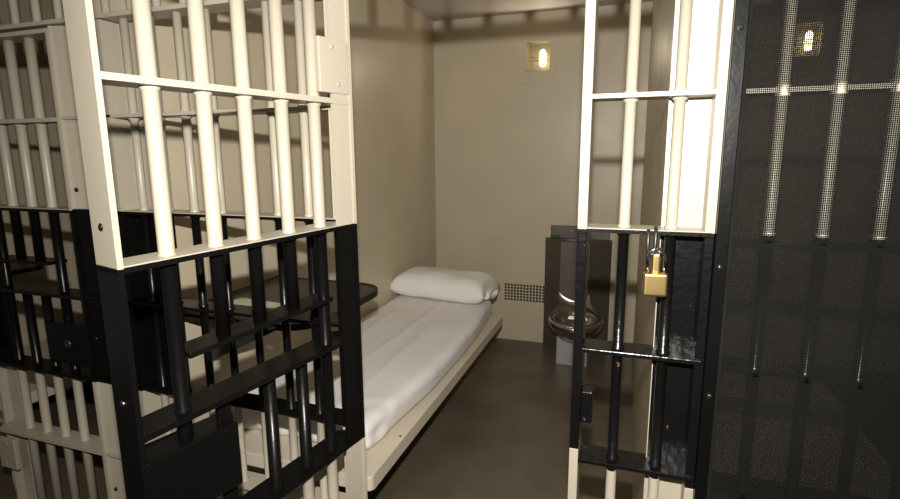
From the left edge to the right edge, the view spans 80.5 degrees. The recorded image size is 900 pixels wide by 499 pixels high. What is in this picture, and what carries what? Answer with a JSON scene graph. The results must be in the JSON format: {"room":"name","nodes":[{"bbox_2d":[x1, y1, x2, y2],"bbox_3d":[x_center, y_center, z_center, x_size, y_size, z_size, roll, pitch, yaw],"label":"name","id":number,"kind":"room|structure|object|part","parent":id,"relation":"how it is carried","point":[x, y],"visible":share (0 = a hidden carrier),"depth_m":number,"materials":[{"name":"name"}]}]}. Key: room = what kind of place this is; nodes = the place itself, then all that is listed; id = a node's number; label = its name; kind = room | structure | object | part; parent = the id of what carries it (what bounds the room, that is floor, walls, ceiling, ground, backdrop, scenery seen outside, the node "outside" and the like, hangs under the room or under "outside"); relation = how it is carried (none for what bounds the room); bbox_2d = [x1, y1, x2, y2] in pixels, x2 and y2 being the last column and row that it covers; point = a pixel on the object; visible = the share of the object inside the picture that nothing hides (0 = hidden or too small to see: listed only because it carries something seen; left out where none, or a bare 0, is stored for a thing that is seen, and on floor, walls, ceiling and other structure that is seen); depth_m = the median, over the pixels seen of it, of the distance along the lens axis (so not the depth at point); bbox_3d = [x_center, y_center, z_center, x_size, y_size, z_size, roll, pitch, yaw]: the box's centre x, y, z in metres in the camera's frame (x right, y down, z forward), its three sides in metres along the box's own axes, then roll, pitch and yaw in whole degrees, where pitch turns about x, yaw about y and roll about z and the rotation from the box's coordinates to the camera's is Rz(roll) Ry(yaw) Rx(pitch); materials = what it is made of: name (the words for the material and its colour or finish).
{"room":"prison interior","nodes":[
{"label":"prison interior","id":0,"kind":"room"},
{"bbox_2d":[0,0,89,405],"bbox_3d":[-2.493,-0.406,3.763,0.150,2.585,2.918,3,11,19],"label":"wall","id":1,"kind":"structure","parent":0,"point":[47,276],"depth_m":3.30,"materials":[{"name":"beige paint"}]},
{"bbox_2d":[10,262,42,275],"bbox_3d":[-2.503,0.231,2.692,0.585,0.254,0.616,3,11,19],"label":"table","id":2,"kind":"object","parent":1,"relation":"attached to","point":[16,268],"visible":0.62,"depth_m":2.76,"materials":[{"name":"metal"}]},
{"bbox_2d":[62,0,435,498],"bbox_3d":[-0.720,-0.318,3.209,0.290,2.585,2.826,3,11,19],"label":"wall","id":3,"kind":"structure","parent":0,"point":[392,42],"depth_m":3.15,"materials":[{"name":"beige paint"}]},
{"bbox_2d":[0,0,64,32],"bbox_3d":[-1.358,-0.778,1.772,0.306,0.098,0.080,3,11,19],"label":"bars","id":4,"kind":"object","parent":3,"relation":"in","point":[37,23],"depth_m":1.76,"materials":[{"name":"beige metal"}]},
{"bbox_2d":[0,28,110,498],"bbox_3d":[-1.588,0.199,2.034,0.646,1.915,0.092,3,11,19],"label":"cell bars","id":5,"kind":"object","parent":3,"relation":"in","point":[68,341],"depth_m":2.02,"materials":[{"name":"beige metal"}]},
{"bbox_3d":[-1.822,0.837,2.197,0.098,0.134,0.014,3,11,19],"label":"hinge plate","id":6,"kind":"part","parent":5,"relation":"part of","materials":[{"name":"beige metal"}]},
{"bbox_3d":[-1.585,-0.737,1.863,0.618,0.013,0.084,3,11,19],"label":"rail","id":7,"kind":"part","parent":5,"relation":"part of","materials":[{"name":"beige metal"}]},
{"bbox_3d":[-1.583,-0.460,1.913,0.618,0.013,0.084,3,11,19],"label":"rail","id":8,"kind":"part","parent":5,"relation":"part of","materials":[{"name":"white metal"}]},
{"bbox_3d":[-1.593,0.037,2.014,0.304,0.012,0.073,3,11,19],"label":"food slot rail","id":9,"kind":"part","parent":5,"relation":"part of","materials":[{"name":"black metal"}]},
{"bbox_3d":[-1.581,-0.156,1.968,0.620,0.014,0.085,3,11,19],"label":"rail","id":10,"kind":"part","parent":5,"relation":"part of","materials":[{"name":"white metal"}]},
{"bbox_3d":[-1.579,0.151,2.024,0.618,0.013,0.084,3,11,19],"label":"rail","id":11,"kind":"part","parent":5,"relation":"part of","materials":[{"name":"black metal"}]},
{"bbox_3d":[-1.577,0.453,2.079,0.618,0.013,0.084,3,11,19],"label":"rail","id":12,"kind":"part","parent":5,"relation":"part of","materials":[{"name":"black metal"}]},
{"bbox_3d":[-1.575,0.745,2.132,0.618,0.013,0.084,3,11,19],"label":"rail","id":13,"kind":"part","parent":5,"relation":"part of","materials":[{"name":"beige metal"}]},
{"bbox_2d":[47,25,125,498],"bbox_3d":[-1.193,0.238,1.903,0.194,1.966,0.078,3,11,19],"label":"door frame","id":14,"kind":"structure","parent":3,"relation":"attached to","point":[58,41],"depth_m":1.86,"materials":[{"name":"beige metal"}]},
{"bbox_2d":[151,0,186,19],"bbox_3d":[-0.810,-0.714,1.592,0.134,0.054,0.080,3,11,19],"label":"bars","id":15,"kind":"object","parent":3,"relation":"in","point":[159,10],"depth_m":1.58,"materials":[{"name":"beige metal"}]},
{"bbox_2d":[183,276,377,361],"bbox_3d":[-0.646,0.315,2.166,0.585,0.254,0.616,3,11,19],"label":"table","id":16,"kind":"object","parent":3,"relation":"attached to","point":[368,291],"visible":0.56,"depth_m":2.13,"materials":[{"name":"black metal"}]},
{"bbox_2d":[233,297,280,307],"bbox_3d":[-0.743,0.211,2.008,0.250,0.007,0.130,4,11,25],"label":"magazine","id":17,"kind":"object","parent":16,"relation":"on","point":[240,301],"visible":0.27,"depth_m":2.03,"materials":[{"name":"paper"}]},
{"bbox_2d":[0,337,899,498],"bbox_3d":[-0.369,1.344,1.623,6.800,0.120,6.718,3,11,19],"label":"floor","id":18,"kind":"structure","parent":0,"point":[502,431],"depth_m":2.96,"materials":[{"name":"brown concrete"}]},
{"bbox_2d":[0,340,84,422],"bbox_3d":[-2.116,0.724,3.634,0.720,0.402,2.040,3,11,19],"label":"bunk","id":19,"kind":"object","parent":18,"relation":"on","point":[43,344],"visible":0.05,"depth_m":2.81,"materials":[{"name":"metal"}]},
{"bbox_2d":[94,0,347,498],"bbox_3d":[-0.698,0.264,1.734,0.845,1.968,0.080,3,11,19],"label":"bars","id":20,"kind":"object","parent":18,"relation":"on","point":[116,45],"visible":0.5,"depth_m":1.71,"materials":[{"name":"beige metal"}]},
{"bbox_3d":[-1.083,0.244,1.865,0.030,1.966,0.080,3,11,19],"label":"edge post","id":21,"kind":"part","parent":20,"relation":"part of","materials":[{"name":"white metal"}]},
{"bbox_3d":[-0.999,0.242,1.871,0.125,1.966,0.012,3,11,19],"label":"backing plate","id":22,"kind":"part","parent":20,"relation":"part of","materials":[{"name":"metal"}]},
{"bbox_2d":[62,0,367,498],"bbox_3d":[-0.464,0.319,1.321,0.094,1.918,0.646,7,13,34],"label":"door","id":23,"kind":"structure","parent":20,"relation":"attached to","point":[201,459],"depth_m":1.19,"materials":[{"name":"beige metal"}]},
{"bbox_3d":[-0.472,-0.352,1.190,0.084,0.017,0.618,7,13,34],"label":"rail","id":24,"kind":"part","parent":23,"relation":"part of","materials":[{"name":"white metal"}]},
{"bbox_3d":[-0.470,-0.020,1.251,0.085,0.031,0.620,7,13,34],"label":"rail","id":25,"kind":"part","parent":23,"relation":"part of","materials":[{"name":"white metal"}]},
{"bbox_3d":[-0.468,0.307,1.310,0.084,0.053,0.618,7,13,34],"label":"rail","id":26,"kind":"part","parent":23,"relation":"part of","materials":[{"name":"black metal"}]},
{"bbox_3d":[-0.459,0.174,1.292,0.073,0.043,0.402,7,13,34],"label":"food slot rail","id":27,"kind":"part","parent":23,"relation":"part of","materials":[{"name":"black metal"}]},
{"bbox_3d":[-0.466,0.623,1.368,0.084,0.071,0.618,7,13,34],"label":"rail","id":28,"kind":"part","parent":23,"relation":"part of","materials":[{"name":"black metal"}]},
{"bbox_3d":[-0.301,-0.469,1.357,0.014,0.134,0.098,7,13,34],"label":"hinge plate","id":29,"kind":"part","parent":23,"relation":"part of","materials":[{"name":"beige metal"}]},
{"bbox_3d":[-0.701,-0.414,1.609,0.838,0.011,0.080,3,11,19],"label":"rail","id":30,"kind":"part","parent":20,"relation":"part of","materials":[{"name":"white metal"}]},
{"bbox_3d":[-0.699,-0.111,1.665,0.838,0.012,0.080,3,11,19],"label":"rail","id":31,"kind":"part","parent":20,"relation":"part of","materials":[{"name":"white metal"}]},
{"bbox_3d":[-0.697,0.194,1.720,0.838,0.011,0.080,3,11,19],"label":"rail","id":32,"kind":"part","parent":20,"relation":"part of","materials":[{"name":"black metal"}]},
{"bbox_3d":[-0.695,0.500,1.776,0.838,0.011,0.080,3,11,19],"label":"rail","id":33,"kind":"part","parent":20,"relation":"part of","materials":[{"name":"black metal"}]},
{"bbox_3d":[-0.693,0.793,1.829,0.838,0.011,0.080,3,11,19],"label":"rail","id":34,"kind":"part","parent":20,"relation":"part of","materials":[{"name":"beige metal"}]},
{"bbox_3d":[-0.306,0.287,1.603,0.018,1.966,0.076,3,11,19],"label":"edge post","id":35,"kind":"part","parent":20,"relation":"part of","materials":[{"name":"beige metal"}]},
{"bbox_2d":[244,315,501,490],"bbox_3d":[-0.291,0.825,3.014,0.720,0.402,2.040,3,11,19],"label":"bunk","id":36,"kind":"object","parent":18,"relation":"on","point":[383,455],"visible":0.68,"depth_m":2.22,"materials":[{"name":"metal"}]},
{"bbox_2d":[231,295,491,449],"bbox_3d":[-0.300,0.545,3.016,0.724,0.150,1.925,3,11,19],"label":"mattress","id":37,"kind":"object","parent":36,"relation":"on","point":[409,344],"visible":0.67,"depth_m":2.72,"materials":[{"name":"white fabric"}]},
{"bbox_2d":[390,266,500,303],"bbox_3d":[-0.029,0.242,3.813,0.712,0.208,0.434,4,11,21],"label":"pillow","id":38,"kind":"object","parent":37,"relation":"on","point":[452,285],"visible":1,"depth_m":3.66,"materials":[{"name":"white fabric"}]},
{"bbox_2d":[543,225,611,366],"bbox_3d":[0.895,0.359,3.901,0.505,0.985,0.721,3,11,19],"label":"toilet","id":39,"kind":"object","parent":18,"relation":"on","point":[560,254],"visible":0.72,"depth_m":4.06,"materials":[{"name":"metal"}]},
{"bbox_2d":[550,235,559,238],"bbox_3d":[0.824,-0.103,4.171,0.072,0.029,0.040,3,11,19],"label":"pad","id":40,"kind":"object","parent":39,"relation":"on","point":[551,236],"visible":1,"depth_m":4.16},
{"bbox_3d":[0.889,0.569,3.787,0.384,0.168,0.434,3,11,19],"label":"bowl","id":41,"kind":"part","parent":39,"relation":"part of","materials":[{"name":"metal"}]},
{"bbox_2d":[567,0,733,498],"bbox_3d":[0.462,0.327,1.331,0.301,1.974,0.097,3,11,19],"label":"bars","id":42,"kind":"object","parent":18,"relation":"on","point":[702,29],"visible":1,"depth_m":1.26,"materials":[{"name":"beige metal"}]},
{"bbox_3d":[0.333,0.318,1.383,0.023,1.974,0.080,3,11,19],"label":"edge post","id":43,"kind":"part","parent":42,"relation":"part of","materials":[{"name":"beige metal"}]},
{"bbox_3d":[0.473,0.547,1.376,0.272,0.011,0.080,3,11,19],"label":"rail","id":44,"kind":"part","parent":42,"relation":"part of","materials":[{"name":"black metal"}]},
{"bbox_3d":[0.471,0.251,1.323,0.272,0.011,0.080,3,11,19],"label":"rail","id":45,"kind":"part","parent":42,"relation":"part of","materials":[{"name":"black metal"}]},
{"bbox_3d":[0.469,-0.048,1.268,0.272,0.012,0.080,3,11,19],"label":"rail","id":46,"kind":"part","parent":42,"relation":"part of","materials":[{"name":"beige metal"}]},
{"bbox_2d":[642,247,667,296],"bbox_3d":[0.475,0.050,1.228,0.053,0.115,0.024,2,11,13],"label":"padlock","id":47,"kind":"object","parent":42,"relation":"hanging from","point":[655,283],"visible":1,"depth_m":1.22,"materials":[{"name":"gold metal"}]},
{"bbox_3d":[0.467,-0.352,1.213,0.272,0.011,0.080,3,11,19],"label":"rail","id":48,"kind":"part","parent":42,"relation":"part of","materials":[{"name":"beige metal"}]},
{"bbox_3d":[0.557,0.324,1.344,0.092,1.974,0.010,3,11,19],"label":"backing plate","id":49,"kind":"part","parent":42,"relation":"part of","materials":[{"name":"beige metal"}]},
{"bbox_2d":[693,0,749,498],"bbox_3d":[0.617,0.335,1.278,0.026,1.974,0.096,3,11,19],"label":"post","id":50,"kind":"object","parent":18,"relation":"on","point":[741,7],"visible":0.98,"depth_m":1.17,"materials":[{"name":"black metal"}]},
{"bbox_2d":[710,337,891,498],"bbox_3d":[1.401,0.918,2.439,0.720,0.402,2.040,3,11,19],"label":"bunk","id":51,"kind":"object","parent":18,"relation":"on","point":[730,337],"visible":0.14,"depth_m":2.22,"materials":[{"name":"metal"}]},
{"bbox_2d":[706,0,899,498],"bbox_3d":[1.409,0.378,1.015,1.644,1.974,0.086,3,11,19],"label":"panel","id":52,"kind":"object","parent":18,"relation":"on","point":[739,485],"visible":0.98,"depth_m":1.13,"materials":[{"name":"black metal"}]},
{"bbox_3d":[1.307,0.610,1.096,1.408,0.011,0.080,3,11,19],"label":"rail","id":53,"kind":"part","parent":52,"relation":"part of","materials":[{"name":"black metal"}]},
{"bbox_3d":[1.305,0.304,1.041,1.408,0.011,0.080,3,11,19],"label":"rail","id":54,"kind":"part","parent":52,"relation":"part of","materials":[{"name":"black metal"}]},
{"bbox_3d":[1.303,0.020,0.989,1.408,0.011,0.080,3,11,19],"label":"rail","id":55,"kind":"part","parent":52,"relation":"part of","materials":[{"name":"black metal"}]},
{"bbox_3d":[1.301,-0.304,0.930,1.408,0.011,0.080,3,11,19],"label":"rail","id":56,"kind":"part","parent":52,"relation":"part of","materials":[{"name":"white metal"}]},
{"bbox_2d":[401,0,652,21],"bbox_3d":[0.179,-1.616,2.756,5.800,0.120,3.238,3,11,19],"label":"ceiling","id":57,"kind":"structure","parent":0,"point":[435,10],"depth_m":3.83,"materials":[{"name":"grey paint"}]},
{"bbox_2d":[94,0,132,23],"bbox_3d":[-1.017,-0.734,1.661,0.156,0.073,0.080,3,11,19],"label":"bars","id":58,"kind":"object","parent":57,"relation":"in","point":[106,14],"depth_m":1.64,"materials":[{"name":"beige metal"}]},
{"bbox_2d":[203,0,228,12],"bbox_3d":[-0.648,-0.696,1.539,0.089,0.036,0.080,3,11,19],"label":"bars","id":59,"kind":"object","parent":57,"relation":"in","point":[215,6],"depth_m":1.52,"materials":[{"name":"beige metal"}]},
{"bbox_2d":[244,0,267,9],"bbox_3d":[-0.520,-0.683,1.497,0.077,0.024,0.080,3,11,19],"label":"bars","id":60,"kind":"object","parent":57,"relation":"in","point":[249,4],"depth_m":1.51,"materials":[{"name":"beige metal"}]},
{"bbox_2d":[632,0,674,498],"bbox_3d":[1.039,-0.221,2.612,0.150,2.585,2.826,3,11,19],"label":"wall","id":61,"kind":"structure","parent":0,"point":[663,10],"depth_m":2.02,"materials":[{"name":"beige paint"}]},
{"bbox_2d":[434,0,899,372],"bbox_3d":[0.665,-0.537,4.365,5.800,2.585,0.300,3,11,19],"label":"wall","id":62,"kind":"structure","parent":0,"point":[507,152],"depth_m":4.13,"materials":[{"name":"beige paint"}]},
{"bbox_2d":[502,280,543,319],"bbox_3d":[0.700,0.418,4.365,0.555,0.305,0.005,3,11,19],"label":"air vent","id":63,"kind":"object","parent":62,"relation":"in","point":[519,299],"visible":0.66,"depth_m":4.39,"materials":[{"name":"beige metal"}]},
{"bbox_2d":[518,35,555,83],"bbox_3d":[0.681,-1.452,4.097,0.282,0.338,0.134,3,11,19],"label":"wall light","id":64,"kind":"object","parent":62,"relation":"attached to","point":[537,55],"visible":1,"depth_m":4.06,"materials":[{"name":"metal"}]},
{"bbox_3d":[0.711,-1.472,4.081,0.054,0.124,0.053,3,11,19],"label":"bulb","id":65,"kind":"part","parent":64,"relation":"part of","materials":[{"name":"beige glass"}]},
{"bbox_2d":[551,225,609,239],"bbox_3d":[1.012,-0.136,4.144,0.450,0.100,0.022,3,11,19],"label":"backsplash","id":66,"kind":"structure","parent":62,"relation":"attached to","point":[562,230],"depth_m":4.16,"materials":[{"name":"metal"}]},
{"bbox_2d":[792,14,831,70],"bbox_3d":[2.341,-1.360,3.533,0.272,0.338,0.134,3,11,19],"label":"wall light","id":67,"kind":"object","parent":62,"relation":"attached to","point":[827,14],"visible":0.16,"depth_m":3.49,"materials":[{"name":"metal"}]},
{"bbox_3d":[2.372,-1.381,3.518,0.054,0.124,0.053,3,11,19],"label":"bulb","id":68,"kind":"part","parent":67,"relation":"part of","materials":[{"name":"beige glass"}]}
]}

